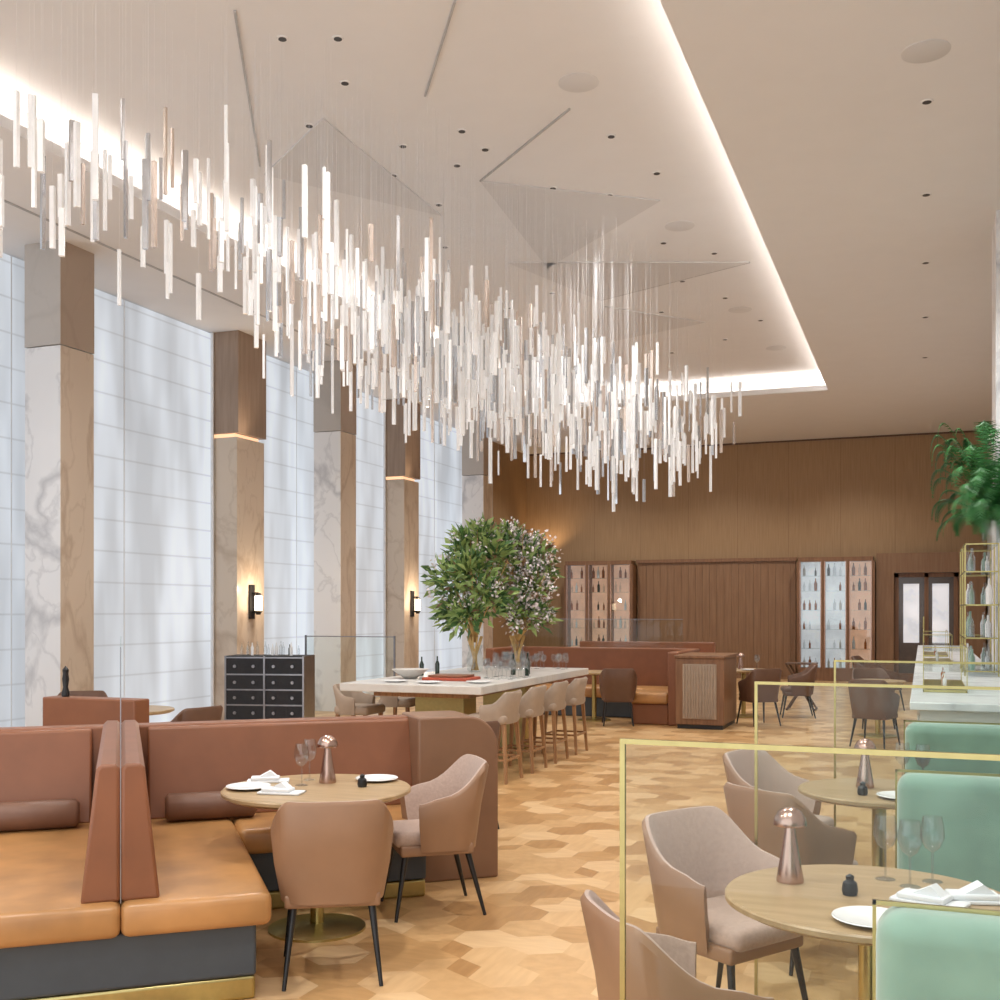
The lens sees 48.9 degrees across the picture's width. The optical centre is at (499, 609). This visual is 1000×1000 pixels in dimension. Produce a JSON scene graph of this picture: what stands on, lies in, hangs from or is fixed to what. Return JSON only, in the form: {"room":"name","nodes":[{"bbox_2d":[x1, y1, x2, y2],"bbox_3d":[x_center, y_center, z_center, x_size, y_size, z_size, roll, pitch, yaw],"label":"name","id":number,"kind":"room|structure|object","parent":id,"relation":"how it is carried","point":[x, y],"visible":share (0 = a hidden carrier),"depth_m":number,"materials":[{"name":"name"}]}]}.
{"room":"restaurant","nodes":[
{"label":"restaurant","id":0,"kind":"room"},
{"bbox_2d":[7,254,525,647],"bbox_3d":[-4.525,-1.375,15.400,0.200,6.050,28.500,0,0,21],"label":"wall","id":1,"kind":"structure","parent":0,"point":[509,487],"depth_m":27.31,"materials":[{"name":"paint"}]},
{"bbox_2d":[0,253,213,726],"bbox_3d":[-5.226,-1.198,13.409,0.080,5.695,5.680,0,0,21],"label":"window","id":2,"kind":"structure","parent":1,"relation":"in","point":[154,371],"depth_m":14.52,"materials":[{"name":"grey fabric"}]},
{"bbox_2d":[258,355,385,696],"bbox_3d":[-3.088,-1.198,18.972,0.080,5.695,4.760,0,0,21],"label":"window","id":3,"kind":"structure","parent":1,"relation":"in","point":[289,442],"depth_m":18.43,"materials":[{"name":"grey fabric"}]},
{"bbox_2d":[414,415,492,671],"bbox_3d":[-1.101,-1.198,24.138,0.080,5.695,4.930,0,0,21],"label":"window","id":4,"kind":"structure","parent":1,"relation":"in","point":[440,482],"depth_m":23.48,"materials":[{"name":"grey fabric"}]},
{"bbox_2d":[0,0,999,453],"bbox_3d":[0.673,-4.275,13.455,11.300,0.450,28.600,0,0,21],"label":"ceiling","id":5,"kind":"structure","parent":0,"point":[798,143],"depth_m":10.20,"materials":[{"name":"paint"}]},
{"bbox_2d":[4,200,556,446],"bbox_3d":[-2.891,-4.047,16.111,0.040,0.006,24.000,0,0,21],"label":"trim","id":6,"kind":"structure","parent":5,"relation":"attached to","point":[5,201],"depth_m":12.73,"materials":[{"name":"metal"}]},
{"bbox_2d":[277,35,287,41],"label":"recessed light","id":7,"kind":"object","parent":5,"relation":"in","point":[281,38],"depth_m":8.45,"materials":[{"name":"white metal"}]},
{"bbox_2d":[332,35,343,41],"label":"recessed light","id":8,"kind":"object","parent":5,"relation":"in","point":[336,38],"depth_m":8.45,"materials":[{"name":"white metal"}]},
{"bbox_2d":[339,80,349,85],"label":"recessed light","id":9,"kind":"object","parent":5,"relation":"in","point":[343,82],"depth_m":9.16,"materials":[{"name":"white metal"}]},
{"bbox_2d":[0,0,741,511],"bbox_3d":[-0.686,-2.825,10.624,2.310,3.109,11.629,0,0,33],"label":"chandelier","id":10,"kind":"object","parent":5,"relation":"hanging from","point":[466,361],"visible":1,"depth_m":10.52,"materials":[{"name":"glass"}]},
{"bbox_2d":[233,0,749,300],"bbox_3d":[0.120,-4.392,11.687,4.091,0.019,8.253,0,0,21],"label":"diffuser","id":11,"kind":"object","parent":5,"relation":"in","point":[454,2],"depth_m":9.52,"materials":[{"name":"grey metal"}]},
{"bbox_2d":[264,118,748,345],"bbox_3d":[0.855,-4.392,13.706,4.160,0.015,9.000,0,0,21],"label":"panels","id":12,"kind":"object","parent":5,"relation":"attached to","point":[603,213],"depth_m":12.20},
{"bbox_2d":[558,39,950,350],"bbox_3d":[3.684,-4.221,13.288,3.040,0.358,10.690,0,0,21],"label":"speakers","id":13,"kind":"object","parent":5,"relation":"in","point":[924,51],"depth_m":9.06,"materials":[{"name":"white plastic"}]},
{"bbox_2d":[920,99,933,104],"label":"recessed light","id":14,"kind":"object","parent":5,"relation":"in","point":[926,101],"depth_m":8.75,"materials":[{"name":"white metal"}]},
{"bbox_2d":[239,678,917,999],"bbox_3d":[0.711,1.650,13.413,11.100,0.001,28.550,0,0,21],"label":"floor","id":15,"kind":"structure","parent":0,"point":[559,831],"depth_m":6.64,"materials":[{"name":"brown wood"}]},
{"bbox_2d":[25,240,93,726],"bbox_3d":[-4.945,-1.200,12.358,0.508,5.700,0.528,0,0,21],"label":"marble column","id":16,"kind":"structure","parent":15,"relation":"on","point":[59,291],"depth_m":12.15,"materials":[{"name":"grey stone"}]},
{"bbox_2d":[57,690,107,696],"bbox_3d":[-4.220,1.241,11.064,0.550,0.822,0.549,0,0,-16],"label":"dining chair","id":17,"kind":"object","parent":15,"relation":"on","point":[96,693],"visible":0.07,"depth_m":11.30,"materials":[{"name":"leather"}]},
{"bbox_2d":[43,695,148,725],"bbox_3d":[-2.894,1.150,8.425,0.850,1.000,0.750,0,0,21],"label":"bench","id":18,"kind":"object","parent":15,"relation":"on","point":[58,710],"visible":0.22,"depth_m":8.07,"materials":[{"name":"leather"}]},
{"bbox_2d":[61,666,69,696],"bbox_3d":[-3.257,0.533,8.248,0.060,0.230,0.060,0,0,21],"label":"pepper mill","id":19,"kind":"object","parent":18,"relation":"on","point":[65,677],"visible":1,"depth_m":8.23,"materials":[{"name":"black metal"}]},
{"bbox_2d":[149,705,174,714],"bbox_3d":[-3.462,1.285,10.223,0.840,0.730,0.840,0,0,21],"label":"round dining table","id":20,"kind":"object","parent":15,"relation":"on","point":[153,709],"visible":0.16,"depth_m":10.17,"materials":[{"name":"brown wood"}]},
{"bbox_2d":[170,705,222,721],"bbox_3d":[-2.734,1.241,9.565,0.549,0.822,0.550,0,0,32],"label":"dining chair","id":21,"kind":"object","parent":15,"relation":"on","point":[211,713],"visible":0.17,"depth_m":9.36,"materials":[{"name":"leather"}]},
{"bbox_2d":[214,330,265,719],"bbox_3d":[-3.878,-1.199,16.329,0.480,5.698,0.724,0,0,21],"label":"column","id":22,"kind":"structure","parent":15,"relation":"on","point":[239,384],"depth_m":16.05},
{"bbox_2d":[249,585,261,618],"bbox_3d":[-3.591,-0.120,16.219,0.192,0.500,0.124,0,0,21],"label":"wall sconce","id":23,"kind":"object","parent":22,"relation":"attached to","point":[255,598],"visible":1,"depth_m":16.19,"materials":[{"name":"white glass"}]},
{"bbox_2d":[0,711,497,999],"bbox_3d":[-1.757,1.140,5.497,4.150,1.020,2.160,0,0,-19],"label":"banquette","id":24,"kind":"object","parent":15,"relation":"on","point":[195,894],"visible":0.84,"depth_m":5.29,"materials":[{"name":"brown leather"}]},
{"bbox_2d":[0,798,79,831],"bbox_3d":[-2.598,1.110,5.927,0.620,0.156,0.156,0,0,-19],"label":"bolster cushion","id":25,"kind":"object","parent":24,"relation":"on","point":[56,813],"visible":1,"depth_m":5.91,"materials":[{"name":"leather"}]},
{"bbox_2d":[120,647,120,903],"bbox_3d":[-1.855,0.670,5.381,0.006,1.040,1.955,0,0,-19],"label":"glass screen","id":26,"kind":"object","parent":24,"relation":"attached to","point":[120,647],"visible":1,"depth_m":4.46,"materials":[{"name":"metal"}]},
{"bbox_2d":[165,791,256,821],"bbox_3d":[-1.642,1.110,6.255,0.500,0.156,0.156,0,0,-19],"label":"bolster cushion","id":27,"kind":"object","parent":24,"relation":"on","point":[210,804],"visible":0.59,"depth_m":6.18,"materials":[{"name":"leather"}]},
{"bbox_2d":[224,654,314,719],"bbox_3d":[-2.897,1.110,13.861,1.022,1.080,0.466,0,0,7],"label":"bar cabinet","id":28,"kind":"object","parent":15,"relation":"on","point":[256,686],"visible":0.67,"depth_m":13.65,"materials":[{"name":"black wood"},{"name":"brown leather"},{"name":"metal"}]},
{"bbox_2d":[271,643,277,654],"label":"bottles","id":29,"kind":"object","parent":28,"relation":"on","point":[276,648],"depth_m":13.86,"materials":[{"name":"clear glass"}]},
{"bbox_2d":[221,774,410,942],"bbox_3d":[-0.948,1.285,5.700,0.970,0.730,0.970,0,0,21],"label":"round dining table","id":30,"kind":"object","parent":15,"relation":"on","point":[318,926],"visible":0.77,"depth_m":5.60,"materials":[{"name":"brown wood"}]},
{"bbox_2d":[226,782,270,789],"bbox_3d":[-1.294,0.910,5.662,0.230,0.017,0.230,0,0,21],"label":"dinner plate","id":31,"kind":"object","parent":30,"relation":"on","point":[242,785],"visible":0.94,"depth_m":5.69,"materials":[{"name":"white ceramic"}]},
{"bbox_2d":[247,770,289,782],"bbox_3d":[-1.243,0.889,5.907,0.220,0.060,0.140,0,0,-9],"label":"folded napkin","id":32,"kind":"object","parent":30,"relation":"on","point":[269,776],"visible":0.94,"depth_m":5.85,"materials":[{"name":"white fabric"}]},
{"bbox_2d":[257,781,304,795],"bbox_3d":[-1.092,0.889,5.530,0.220,0.060,0.140,0,0,11],"label":"folded napkin","id":33,"kind":"object","parent":30,"relation":"on","point":[283,788],"visible":1,"depth_m":5.48,"materials":[{"name":"white fabric"}]},
{"bbox_2d":[317,735,337,783],"bbox_3d":[-0.918,0.792,5.860,0.112,0.253,0.112,0,0,21],"label":"table lamp","id":34,"kind":"object","parent":30,"relation":"on","point":[327,774],"visible":1,"depth_m":5.83,"materials":[{"name":"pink metal"}]},
{"bbox_2d":[357,774,366,786],"bbox_3d":[-0.716,0.885,5.718,0.052,0.068,0.052,0,0,21],"label":"salt cellar","id":35,"kind":"object","parent":30,"relation":"on","point":[362,781],"visible":1,"depth_m":5.70,"materials":[{"name":"ceramic"}]},
{"bbox_2d":[355,774,397,781],"bbox_3d":[-0.665,0.910,5.934,0.230,0.017,0.230,0,0,21],"label":"dinner plate","id":36,"kind":"object","parent":30,"relation":"on","point":[371,777],"visible":0.87,"depth_m":5.96,"materials":[{"name":"white ceramic"}]},
{"bbox_2d":[271,799,393,991],"bbox_3d":[-0.763,1.241,5.014,0.550,0.822,0.549,0,0,-9],"label":"dining chair","id":37,"kind":"object","parent":15,"relation":"on","point":[337,853],"visible":1,"depth_m":4.80,"materials":[{"name":"leather"}]},
{"bbox_2d":[313,360,355,711],"bbox_3d":[-2.720,-1.200,18.145,0.508,5.700,0.528,0,0,21],"label":"marble column","id":38,"kind":"structure","parent":15,"relation":"on","point":[334,435],"depth_m":17.93,"materials":[{"name":"grey stone"}]},
{"bbox_2d":[305,635,395,675],"bbox_3d":[-1.953,0.990,14.261,1.320,1.320,0.020,0,0,21],"label":"glass screen","id":39,"kind":"object","parent":15,"relation":"on","point":[306,636],"visible":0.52,"depth_m":14.06,"materials":[{"name":"metal"}]},
{"bbox_2d":[333,684,384,716],"bbox_3d":[-1.496,1.216,11.610,0.453,0.872,0.470,0,0,21],"label":"counter stool","id":40,"kind":"object","parent":15,"relation":"on","point":[353,703],"visible":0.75,"depth_m":11.46,"materials":[{"name":"fabric"}]},
{"bbox_2d":[379,696,414,714],"bbox_3d":[-1.138,1.216,12.544,0.453,0.872,0.470,0,0,21],"label":"counter stool","id":41,"kind":"object","parent":15,"relation":"on","point":[388,701],"visible":0.31,"depth_m":12.33,"materials":[{"name":"fabric"}]},
{"bbox_2d":[386,398,419,676],"bbox_3d":[-1.914,-1.199,21.440,0.480,5.698,0.674,0,0,21],"label":"column","id":42,"kind":"structure","parent":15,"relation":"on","point":[402,458],"depth_m":21.17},
{"bbox_2d":[410,591,420,616],"bbox_3d":[-1.626,-0.120,21.329,0.192,0.500,0.124,0,0,21],"label":"wall sconce","id":43,"kind":"object","parent":42,"relation":"attached to","point":[417,599],"visible":1,"depth_m":21.30,"materials":[{"name":"white glass"}]},
{"bbox_2d":[381,754,488,922],"bbox_3d":[-0.355,1.241,6.093,0.549,0.822,0.550,0,0,-16],"label":"dining chair","id":44,"kind":"object","parent":15,"relation":"on","point":[441,814],"visible":0.86,"depth_m":5.90,"materials":[{"name":"fabric"}]},
{"bbox_2d":[340,666,587,748],"bbox_3d":[-0.246,1.190,12.415,1.530,0.920,3.600,0,0,21],"label":"table","id":45,"kind":"object","parent":15,"relation":"on","point":[459,696],"visible":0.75,"depth_m":11.39,"materials":[{"name":"stone"}]},
{"bbox_2d":[383,679,407,681],"bbox_3d":[-1.060,0.721,11.175,0.260,0.017,0.260,0,0,21],"label":"dinner plate","id":46,"kind":"object","parent":45,"relation":"on","point":[388,680],"visible":1,"depth_m":11.23,"materials":[{"name":"white ceramic"}]},
{"bbox_2d":[392,668,427,678],"bbox_3d":[-0.956,0.679,11.724,0.400,0.100,0.400,0,0,21],"label":"serving bowl","id":47,"kind":"object","parent":45,"relation":"on","point":[407,673],"visible":1,"depth_m":11.63,"materials":[{"name":"ceramic"}]},
{"bbox_2d":[435,656,439,673],"label":"wine bottles","id":48,"kind":"object","parent":45,"relation":"on","point":[437,664],"depth_m":12.36},
{"bbox_2d":[422,673,480,680],"bbox_3d":[-0.508,0.702,11.498,0.500,0.054,0.400,0,0,21],"label":"books","id":49,"kind":"object","parent":45,"relation":"on","point":[435,677],"visible":0.98,"depth_m":11.36,"materials":[{"name":"paper"}]},
{"bbox_2d":[466,680,491,682],"bbox_3d":[-0.213,0.721,11.010,0.260,0.017,0.260,0,0,21],"label":"dinner plate","id":50,"kind":"object","parent":45,"relation":"on","point":[471,681],"visible":1,"depth_m":11.06,"materials":[{"name":"white ceramic"}]},
{"bbox_2d":[420,511,564,670],"bbox_3d":[-0.067,-0.225,13.089,1.789,1.908,1.091,0,0,-19],"label":"tree","id":51,"kind":"object","parent":45,"relation":"on","point":[481,539],"visible":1,"depth_m":12.99,"materials":[{"name":"green plant"}]},
{"bbox_2d":[511,653,515,674],"label":"wine bottles","id":52,"kind":"object","parent":45,"relation":"on","point":[513,666],"depth_m":12.35},
{"bbox_2d":[525,653,529,675],"label":"wine bottles","id":53,"kind":"object","parent":45,"relation":"on","point":[527,662],"depth_m":12.19},
{"bbox_2d":[462,421,491,667],"bbox_3d":[-0.495,-1.200,23.932,0.508,5.700,0.528,0,0,21],"label":"marble column","id":54,"kind":"structure","parent":15,"relation":"on","point":[476,490],"depth_m":23.71,"materials":[{"name":"grey stone"}]},
{"bbox_2d":[485,721,499,828],"bbox_3d":[-0.309,1.241,8.358,0.550,0.822,0.549,0,0,-32],"label":"dining chair","id":55,"kind":"object","parent":15,"relation":"on","point":[495,725],"visible":0.06,"depth_m":8.24,"materials":[{"name":"leather"}]},
{"bbox_2d":[469,690,522,784],"bbox_3d":[-0.038,1.216,10.675,0.453,0.872,0.470,0,0,21],"label":"counter stool","id":56,"kind":"object","parent":15,"relation":"on","point":[505,710],"visible":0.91,"depth_m":10.46,"materials":[{"name":"fabric"}]},
{"bbox_2d":[498,685,547,772],"bbox_3d":[0.231,1.216,11.375,0.453,0.872,0.470,0,0,21],"label":"counter stool","id":57,"kind":"object","parent":15,"relation":"on","point":[532,701],"visible":0.84,"depth_m":11.20,"materials":[{"name":"fabric"}]},
{"bbox_2d":[521,680,568,763],"bbox_3d":[0.500,1.216,12.075,0.453,0.872,0.470,0,0,21],"label":"counter stool","id":58,"kind":"object","parent":15,"relation":"on","point":[554,699],"visible":0.82,"depth_m":11.92,"materials":[{"name":"fabric"}]},
{"bbox_2d":[541,677,587,754],"bbox_3d":[0.769,1.216,12.775,0.453,0.872,0.470,0,0,21],"label":"counter stool","id":59,"kind":"object","parent":15,"relation":"on","point":[575,693],"visible":0.8,"depth_m":12.59,"materials":[{"name":"fabric"}]},
{"bbox_2d":[486,646,699,725],"bbox_3d":[1.355,1.125,16.969,3.150,1.050,1.650,0,0,21],"label":"banquette","id":60,"kind":"object","parent":15,"relation":"on","point":[654,703],"visible":0.42,"depth_m":17.28,"materials":[{"name":"leather"}]},
{"bbox_2d":[577,670,610,721],"bbox_3d":[1.412,1.285,16.492,0.800,0.730,0.800,0,0,21],"label":"round dining table","id":61,"kind":"object","parent":15,"relation":"on","point":[594,673],"visible":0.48,"depth_m":16.46,"materials":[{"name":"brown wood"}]},
{"bbox_2d":[564,560,636,646],"bbox_3d":[2.522,0.210,27.724,1.780,2.880,0.425,0,0,21],"label":"display cabinet","id":62,"kind":"object","parent":15,"relation":"on","point":[600,597],"visible":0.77,"depth_m":27.76,"materials":[{"name":"red wood"}]},
{"bbox_2d":[599,668,636,725],"bbox_3d":[1.698,1.241,15.830,0.550,0.822,0.549,0,0,4],"label":"dining chair","id":63,"kind":"object","parent":15,"relation":"on","point":[616,685],"visible":1,"depth_m":15.62,"materials":[{"name":"leather"}]},
{"bbox_2d":[580,641,714,652],"bbox_3d":[2.666,1.125,20.590,2.600,1.050,0.750,0,0,21],"label":"bench","id":64,"kind":"object","parent":15,"relation":"on","point":[708,647],"visible":0.11,"depth_m":20.76,"materials":[{"name":"leather"}]},
{"bbox_2d":[580,890,774,999],"bbox_3d":[0.526,1.241,3.131,0.549,0.822,0.550,0,0,-13],"label":"dining chair","id":65,"kind":"object","parent":15,"relation":"on","point":[658,966],"visible":0.94,"depth_m":2.91,"materials":[{"name":"leather"}]},
{"bbox_2d":[674,652,737,729],"bbox_3d":[2.957,1.140,15.731,0.710,1.020,1.150,0,0,21],"label":"station","id":66,"kind":"object","parent":15,"relation":"on","point":[706,683],"visible":1,"depth_m":15.23,"materials":[{"name":"red wood"}]},
{"bbox_2d":[642,806,807,999],"bbox_3d":[0.881,1.241,4.363,0.550,0.822,0.549,0,0,-36],"label":"dining chair","id":67,"kind":"object","parent":15,"relation":"on","point":[693,853],"visible":0.81,"depth_m":4.32,"materials":[{"name":"fabric"}]},
{"bbox_2d":[737,668,762,717],"bbox_3d":[3.781,1.285,17.081,0.840,0.730,0.840,0,0,21],"label":"round dining table","id":68,"kind":"object","parent":15,"relation":"on","point":[743,714],"visible":0.48,"depth_m":17.05,"materials":[{"name":"brown wood"}]},
{"bbox_2d":[737,653,743,668],"bbox_3d":[3.753,0.792,17.145,0.112,0.253,0.112,0,0,21],"label":"table lamp","id":69,"kind":"object","parent":68,"relation":"on","point":[740,665],"visible":0.95,"depth_m":17.12,"materials":[{"name":"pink metal"}]},
{"bbox_2d":[736,668,781,726],"bbox_3d":[3.728,1.241,15.802,0.550,0.822,0.549,0,0,-16],"label":"dining chair","id":70,"kind":"object","parent":15,"relation":"on","point":[766,693],"visible":0.94,"depth_m":15.60,"materials":[{"name":"leather"}]},
{"bbox_2d":[722,749,833,826],"bbox_3d":[1.602,1.241,6.354,0.549,0.822,0.550,0,0,42],"label":"dining chair","id":71,"kind":"object","parent":15,"relation":"on","point":[738,764],"visible":0.22,"depth_m":6.54,"materials":[{"name":"fabric"}]},
{"bbox_2d":[723,782,857,975],"bbox_3d":[1.390,1.241,5.259,0.549,0.822,0.550,0,0,-32],"label":"dining chair","id":72,"kind":"object","parent":15,"relation":"on","point":[819,842],"visible":0.49,"depth_m":5.04,"materials":[{"name":"leather"}]},
{"bbox_2d":[780,663,817,718],"bbox_3d":[4.615,1.241,16.978,0.549,0.822,0.550,0,0,10],"label":"dining chair","id":73,"kind":"object","parent":15,"relation":"on","point":[808,675],"visible":0.94,"depth_m":16.75,"materials":[{"name":"leather"}]},
{"bbox_2d":[785,662,817,710],"bbox_3d":[4.996,1.267,18.221,0.490,0.784,0.440,0,0,21],"label":"tray stand","id":74,"kind":"object","parent":15,"relation":"on","point":[787,663],"visible":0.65,"depth_m":18.10,"materials":[{"name":"brown wood"}]},
{"bbox_2d":[620,738,999,999],"bbox_3d":[1.196,0.975,2.219,1.960,1.350,0.012,0,0,21],"label":"glass screen","id":75,"kind":"object","parent":15,"relation":"on","point":[623,741],"visible":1,"depth_m":2.51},
{"bbox_2d":[797,556,875,680],"bbox_3d":[7.842,0.210,25.679,1.740,2.880,0.425,0,0,21],"label":"display cabinet","id":76,"kind":"object","parent":15,"relation":"on","point":[836,596],"visible":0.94,"depth_m":25.72,"materials":[{"name":"red wood"}]},
{"bbox_2d":[798,778,898,866],"bbox_3d":[1.939,1.285,5.629,0.800,0.730,0.800,0,0,21],"label":"round dining table","id":77,"kind":"object","parent":15,"relation":"on","point":[838,791],"visible":0.36,"depth_m":5.60,"materials":[{"name":"brown wood"}]},
{"bbox_2d":[857,781,867,795],"bbox_3d":[1.802,0.885,5.468,0.052,0.068,0.052,0,0,21],"label":"salt cellar","id":78,"kind":"object","parent":77,"relation":"on","point":[862,790],"visible":1,"depth_m":5.45,"materials":[{"name":"ceramic"}]},
{"bbox_2d":[854,738,875,788],"bbox_3d":[1.892,0.792,5.701,0.112,0.253,0.112,0,0,21],"label":"table lamp","id":79,"kind":"object","parent":77,"relation":"on","point":[864,772],"visible":0.68,"depth_m":5.67,"materials":[{"name":"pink metal"}]},
{"bbox_2d":[876,791,894,798],"bbox_3d":[1.959,0.910,5.375,0.230,0.017,0.230,0,0,21],"label":"dinner plate","id":80,"kind":"object","parent":77,"relation":"on","point":[887,794],"visible":0.34,"depth_m":5.42,"materials":[{"name":"white ceramic"}]},
{"bbox_2d":[851,656,864,668],"bbox_3d":[6.611,1.241,19.746,0.549,0.822,0.550,0,0,34],"label":"dining chair","id":81,"kind":"object","parent":15,"relation":"on","point":[855,664],"visible":0.27,"depth_m":19.68,"materials":[{"name":"leather"}]},
{"bbox_2d":[725,864,999,999],"bbox_3d":[1.186,1.285,3.530,0.910,0.730,0.910,0,0,21],"label":"round dining table","id":82,"kind":"object","parent":15,"relation":"on","point":[806,908],"visible":0.65,"depth_m":3.53,"materials":[{"name":"brown wood"}]},
{"bbox_2d":[773,807,806,884],"bbox_3d":[0.982,0.792,3.726,0.112,0.253,0.112,0,0,21],"label":"table lamp","id":83,"kind":"object","parent":82,"relation":"on","point":[789,871],"visible":1,"depth_m":3.70,"materials":[{"name":"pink metal"}]},
{"bbox_2d":[842,874,857,895],"bbox_3d":[1.130,0.885,3.551,0.052,0.068,0.052,0,0,21],"label":"salt cellar","id":84,"kind":"object","parent":82,"relation":"on","point":[849,886],"visible":1,"depth_m":3.54,"materials":[{"name":"black ceramic"}]},
{"bbox_2d":[831,906,887,927],"bbox_3d":[1.097,0.910,3.242,0.230,0.017,0.230,0,0,21],"label":"dinner plate","id":85,"kind":"object","parent":82,"relation":"on","point":[854,915],"visible":0.52,"depth_m":3.28,"materials":[{"name":"white ceramic"}]},
{"bbox_2d":[889,883,970,907],"bbox_3d":[1.360,0.889,3.462,0.220,0.060,0.140,0,0,41],"label":"folded napkin","id":86,"kind":"object","parent":82,"relation":"on","point":[934,894],"visible":0.86,"depth_m":3.42,"materials":[{"name":"white fabric"}]},
{"bbox_2d":[945,880,999,905],"bbox_3d":[1.508,0.889,3.491,0.220,0.060,0.140,0,0,6],"label":"folded napkin","id":87,"kind":"object","parent":82,"relation":"on","point":[976,893],"visible":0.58,"depth_m":3.44,"materials":[{"name":"white fabric"}]},
{"bbox_2d":[851,668,894,729],"bbox_3d":[5.243,1.241,15.463,0.550,0.822,0.549,0,0,3],"label":"dining chair","id":88,"kind":"object","parent":15,"relation":"on","point":[857,673],"visible":0.22,"depth_m":15.67,"materials":[{"name":"leather"}]},
{"bbox_2d":[848,679,900,748],"bbox_3d":[4.537,1.241,13.346,0.550,0.822,0.549,0,0,39],"label":"dining chair","id":89,"kind":"object","parent":15,"relation":"on","point":[874,703],"visible":0.95,"depth_m":13.16,"materials":[{"name":"leather"}]},
{"bbox_2d":[754,681,999,995],"bbox_3d":[1.985,0.975,4.272,1.960,1.350,0.012,0,0,21],"label":"glass screen","id":90,"kind":"object","parent":15,"relation":"on","point":[756,683],"visible":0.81,"depth_m":4.62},
{"bbox_2d":[858,679,905,737],"bbox_3d":[4.941,1.285,14.385,0.700,0.730,0.700,0,0,21],"label":"round dining table","id":91,"kind":"object","parent":15,"relation":"on","point":[877,734],"visible":0.59,"depth_m":14.34,"materials":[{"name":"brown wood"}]},
{"bbox_2d":[864,662,904,710],"bbox_3d":[6.350,1.241,18.229,0.549,0.822,0.550,0,0,-3],"label":"dining chair","id":92,"kind":"object","parent":15,"relation":"on","point":[893,675],"visible":0.21,"depth_m":18.01,"materials":[{"name":"leather"}]},
{"bbox_2d":[834,660,999,826],"bbox_3d":[2.849,0.975,6.297,1.800,1.350,0.012,0,0,21],"label":"glass screen","id":93,"kind":"object","parent":15,"relation":"on","point":[835,661],"visible":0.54,"depth_m":6.57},
{"bbox_2d":[872,899,999,999],"bbox_3d":[1.525,1.157,2.446,1.308,0.985,0.500,0,0,21],"label":"banquette","id":94,"kind":"object","parent":15,"relation":"on","point":[920,951],"visible":1,"depth_m":2.41,"materials":[{"name":"fabric"}]},
{"bbox_2d":[895,769,999,891],"bbox_3d":[2.322,1.157,4.518,1.308,0.985,0.500,0,0,21],"label":"banquette","id":95,"kind":"object","parent":15,"relation":"on","point":[964,844],"visible":0.38,"depth_m":4.45,"materials":[{"name":"fabric"}]},
{"bbox_2d":[904,720,999,773],"bbox_3d":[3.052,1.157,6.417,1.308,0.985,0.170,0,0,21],"label":"banquette","id":96,"kind":"object","parent":15,"relation":"on","point":[919,735],"visible":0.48,"depth_m":6.48,"materials":[{"name":"fabric"}]},
{"bbox_2d":[910,645,999,722],"bbox_3d":[5.239,1.125,12.819,0.740,1.050,12.410,0,0,21],"label":"countertop","id":97,"kind":"structure","parent":15,"relation":"on","point":[983,706],"depth_m":7.72,"materials":[{"name":"stone"}]},
{"bbox_2d":[924,630,947,656],"bbox_3d":[5.828,0.435,14.741,0.300,0.330,1.300,0,0,21],"label":"glass display case","id":98,"kind":"object","parent":97,"relation":"on","point":[926,653],"visible":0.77,"depth_m":14.34,"materials":[{"name":"gold metal"}]},
{"bbox_2d":[923,632,951,664],"bbox_3d":[5.038,0.435,12.687,0.300,0.330,1.300,0,0,21],"label":"glass display case","id":99,"kind":"object","parent":97,"relation":"on","point":[936,658],"visible":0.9,"depth_m":12.89,"materials":[{"name":"gold metal"}]},
{"bbox_2d":[923,642,967,692],"bbox_3d":[3.459,0.435,8.580,0.300,0.330,1.300,0,0,21],"label":"glass display case","id":100,"kind":"object","parent":97,"relation":"on","point":[943,681],"visible":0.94,"depth_m":8.11,"materials":[{"name":"gold metal"}]},
{"bbox_2d":[960,543,998,676],"bbox_3d":[4.571,-0.002,10.510,0.290,1.200,1.300,0,0,21],"label":"bar shelf","id":101,"kind":"object","parent":97,"relation":"on","point":[987,597],"visible":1,"depth_m":10.29,"materials":[{"name":"gold metal"}]},
{"bbox_2d":[930,421,999,541],"bbox_3d":[4.601,-1.197,10.339,1.053,1.181,1.115,0,0,21],"label":"potted fern","id":102,"kind":"object","parent":101,"relation":"on","point":[984,508],"visible":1,"depth_m":10.24,"materials":[{"name":"green plant"}]},
{"bbox_2d":[992,210,999,674],"bbox_3d":[5.432,-1.199,11.357,0.610,5.698,0.700,0,0,21],"label":"marble column","id":103,"kind":"structure","parent":15,"relation":"on","point":[996,225],"depth_m":11.14,"materials":[{"name":"white stone"}]},
{"bbox_2d":[526,432,986,673],"bbox_3d":[5.819,-1.375,26.770,11.250,6.050,0.150,0,0,21],"label":"wall","id":104,"kind":"structure","parent":0,"point":[857,497],"depth_m":26.50,"materials":[{"name":"brown wood"}]},
{"bbox_2d":[636,557,796,678],"bbox_3d":[5.239,0.200,26.822,3.890,2.900,0.160,0,0,21],"label":"wall panel","id":105,"kind":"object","parent":104,"relation":"attached to","point":[747,606],"depth_m":26.69,"materials":[{"name":"brown wood"}]},
{"bbox_2d":[529,430,976,455],"bbox_3d":[5.809,-4.029,26.674,10.980,0.039,0.025,0,0,21],"label":"trim","id":106,"kind":"structure","parent":104,"relation":"attached to","point":[971,430],"depth_m":25.90,"materials":[{"name":"brown wood"}]},
{"bbox_2d":[894,572,957,681],"bbox_3d":[9.707,0.400,25.066,1.350,2.500,0.160,0,0,21],"label":"door","id":107,"kind":"structure","parent":104,"relation":"in","point":[924,603],"depth_m":25.12,"materials":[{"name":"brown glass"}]},
{"bbox_2d":[876,552,985,671],"bbox_3d":[9.774,0.175,25.003,2.300,2.950,0.300,0,0,21],"label":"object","id":108,"kind":"structure","parent":104,"relation":"attached to","point":[887,564],"depth_m":25.00,"materials":[{"name":"brown wood"}]},
{"bbox_2d":[987,418,991,667],"bbox_3d":[5.891,-1.375,11.395,0.120,6.050,28.500,0,0,21],"label":"wall","id":109,"kind":"structure","parent":0,"point":[989,546],"depth_m":23.89,"materials":[{"name":"paint"}]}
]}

